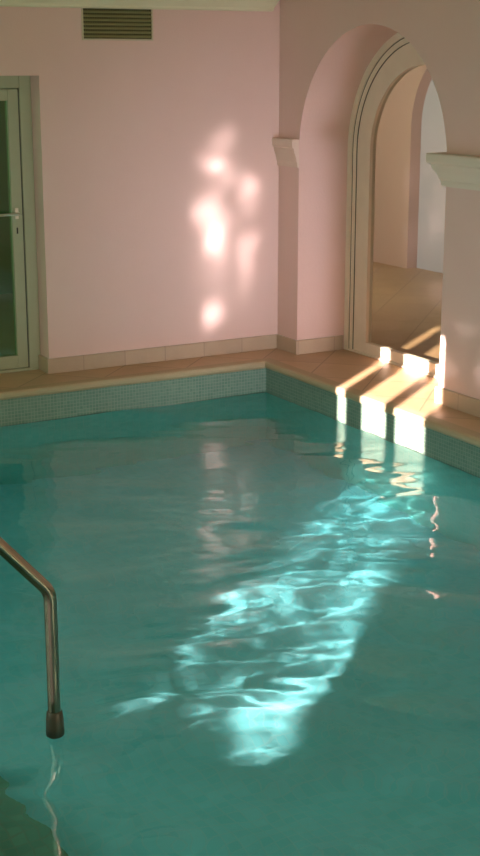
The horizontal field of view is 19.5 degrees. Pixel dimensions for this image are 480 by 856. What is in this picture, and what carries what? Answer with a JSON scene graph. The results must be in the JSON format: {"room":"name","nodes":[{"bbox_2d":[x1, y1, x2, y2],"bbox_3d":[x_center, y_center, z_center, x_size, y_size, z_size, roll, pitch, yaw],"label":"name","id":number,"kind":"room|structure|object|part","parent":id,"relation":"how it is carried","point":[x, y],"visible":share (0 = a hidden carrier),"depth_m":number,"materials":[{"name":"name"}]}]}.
{"room":"indoor swimming pool","nodes":[
{"label":"indoor swimming pool","id":0,"kind":"room"},
{"bbox_2d":[0,88,14,293],"bbox_3d":[-3.455,-1.778,9.605,6.450,2.640,3.060,-8,17,-28],"label":"wall","id":1,"kind":"structure","parent":0,"point":[5,243],"depth_m":12.11,"materials":[{"name":"paint"}]},
{"bbox_2d":[0,0,279,358],"bbox_3d":[-2.628,-1.346,8.242,6.500,2.780,0.240,-8,17,-28],"label":"wall","id":2,"kind":"structure","parent":0,"point":[156,169],"depth_m":9.21,"materials":[{"name":"pink paint"}]},
{"bbox_2d":[0,76,40,373],"bbox_3d":[-1.784,-1.245,8.809,1.043,1.895,0.132,-8,17,-28],"label":"door","id":3,"kind":"structure","parent":2,"relation":"in","point":[18,114],"depth_m":9.01,"materials":[{"name":"white paint"}]},
{"bbox_3d":[-1.472,-1.364,8.918,0.143,0.070,0.066,-8,17,-28],"label":"handle","id":4,"kind":"part","parent":3,"relation":"part of","materials":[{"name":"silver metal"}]},
{"bbox_2d":[81,8,152,40],"bbox_3d":[-0.774,-2.557,8.844,0.492,0.196,0.013,-8,17,-28],"label":"air vent","id":5,"kind":"object","parent":2,"relation":"in","point":[97,23],"visible":1,"depth_m":8.84,"materials":[{"name":"metal"}]},
{"bbox_2d":[0,0,278,11],"bbox_3d":[-2.402,-2.532,7.834,6.205,0.278,0.140,-8,17,-28],"label":"trim","id":6,"kind":"structure","parent":2,"relation":"attached to","point":[216,5],"depth_m":8.88,"materials":[{"name":"paint"}]},
{"bbox_2d":[38,334,276,373],"bbox_3d":[-0.537,-0.532,9.621,1.754,0.099,0.196,-8,17,-28],"label":"baseboard","id":7,"kind":"structure","parent":2,"relation":"attached to","point":[209,348],"depth_m":9.49,"materials":[{"name":"stone"}]},
{"bbox_2d":[0,261,479,432],"bbox_3d":[0.013,0.150,7.356,9.900,0.060,15.700,-8,17,-28],"label":"floor","id":8,"kind":"structure","parent":0,"point":[406,303],"depth_m":9.65,"materials":[{"name":"ceramic"}]},
{"bbox_2d":[0,537,63,731],"bbox_3d":[-1.577,0.781,4.171,2.227,0.913,0.064,-8,17,-28],"label":"handrail","id":9,"kind":"object","parent":8,"relation":"attached to","point":[54,717],"visible":0.84,"depth_m":4.67,"materials":[{"name":"metal"}]},
{"bbox_2d":[0,368,479,476],"bbox_3d":[-0.376,1.405,5.662,5.350,1.520,7.100,-8,17,-28],"label":"pool tile border","id":10,"kind":"object","parent":8,"relation":"in","point":[460,454],"visible":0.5,"depth_m":8.93,"materials":[{"name":"tile"}]},
{"bbox_2d":[0,391,479,855],"bbox_3d":[-0.376,1.451,5.674,5.190,1.304,6.940,-8,17,-28],"label":"pool water","id":11,"kind":"object","parent":10,"relation":"in","point":[268,605],"visible":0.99,"depth_m":5.50,"materials":[{"name":"teal liquid"}]},
{"bbox_2d":[0,358,479,446],"bbox_3d":[-0.376,0.647,5.461,5.234,0.052,6.984,-8,17,-28],"label":"pool coping","id":12,"kind":"object","parent":10,"relation":"on","point":[458,432],"visible":1,"depth_m":8.87,"materials":[{"name":"stone"}]},
{"bbox_2d":[278,0,479,399],"bbox_3d":[2.913,-0.659,5.643,0.550,2.780,10.340,-8,17,-28],"label":"wall","id":13,"kind":"structure","parent":0,"point":[327,47],"depth_m":9.07,"materials":[{"name":"pink paint"}]},
{"bbox_2d":[272,138,298,167],"bbox_3d":[0.309,-1.874,9.501,0.056,0.187,0.265,-8,17,-28],"label":"trim","id":14,"kind":"structure","parent":13,"relation":"attached to","point":[286,150],"depth_m":9.47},
{"bbox_2d":[277,334,342,354],"bbox_3d":[0.497,-0.614,9.934,0.402,0.099,0.282,-8,17,-28],"label":"baseboard","id":15,"kind":"object","parent":13,"relation":"attached to","point":[287,344],"visible":1,"depth_m":9.81,"materials":[{"name":"stone"}]},
{"bbox_2d":[344,33,439,378],"bbox_3d":[1.181,-1.452,8.998,0.112,2.200,1.624,-8,17,-28],"label":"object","id":16,"kind":"structure","parent":13,"relation":"in","point":[396,57],"depth_m":9.50,"materials":[{"name":"beige paint"}]},
{"bbox_3d":[1.173,-1.451,8.993,0.090,2.200,1.624,-8,17,-28],"label":"frame","id":17,"kind":"part","parent":16,"relation":"part of","materials":[{"name":"beige paint"}]},
{"bbox_2d":[425,152,479,190],"bbox_3d":[1.861,-1.256,7.164,0.473,0.187,2.399,-8,17,-28],"label":"trim","id":18,"kind":"structure","parent":13,"relation":"attached to","point":[453,170],"depth_m":7.87,"materials":[{"name":"paint"}]},
{"bbox_2d":[434,386,479,417],"bbox_3d":[3.277,0.656,5.127,0.402,0.099,7.928,-8,17,-28],"label":"baseboard","id":19,"kind":"structure","parent":13,"relation":"attached to","point":[458,401],"depth_m":8.19,"materials":[{"name":"stone"}]},
{"bbox_2d":[373,65,431,268],"bbox_3d":[4.085,-1.722,9.393,0.200,2.640,15.400,-8,17,-28],"label":"wall","id":20,"kind":"structure","parent":0,"point":[398,143],"depth_m":13.68,"materials":[{"name":"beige paint"}]},
{"bbox_2d":[417,79,446,272],"bbox_3d":[2.141,-2.450,12.852,0.010,2.160,1.600,-8,17,-28],"label":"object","id":21,"kind":"structure","parent":20,"relation":"in","point":[432,195],"depth_m":13.43,"materials":[{"name":"grey"}]}
]}

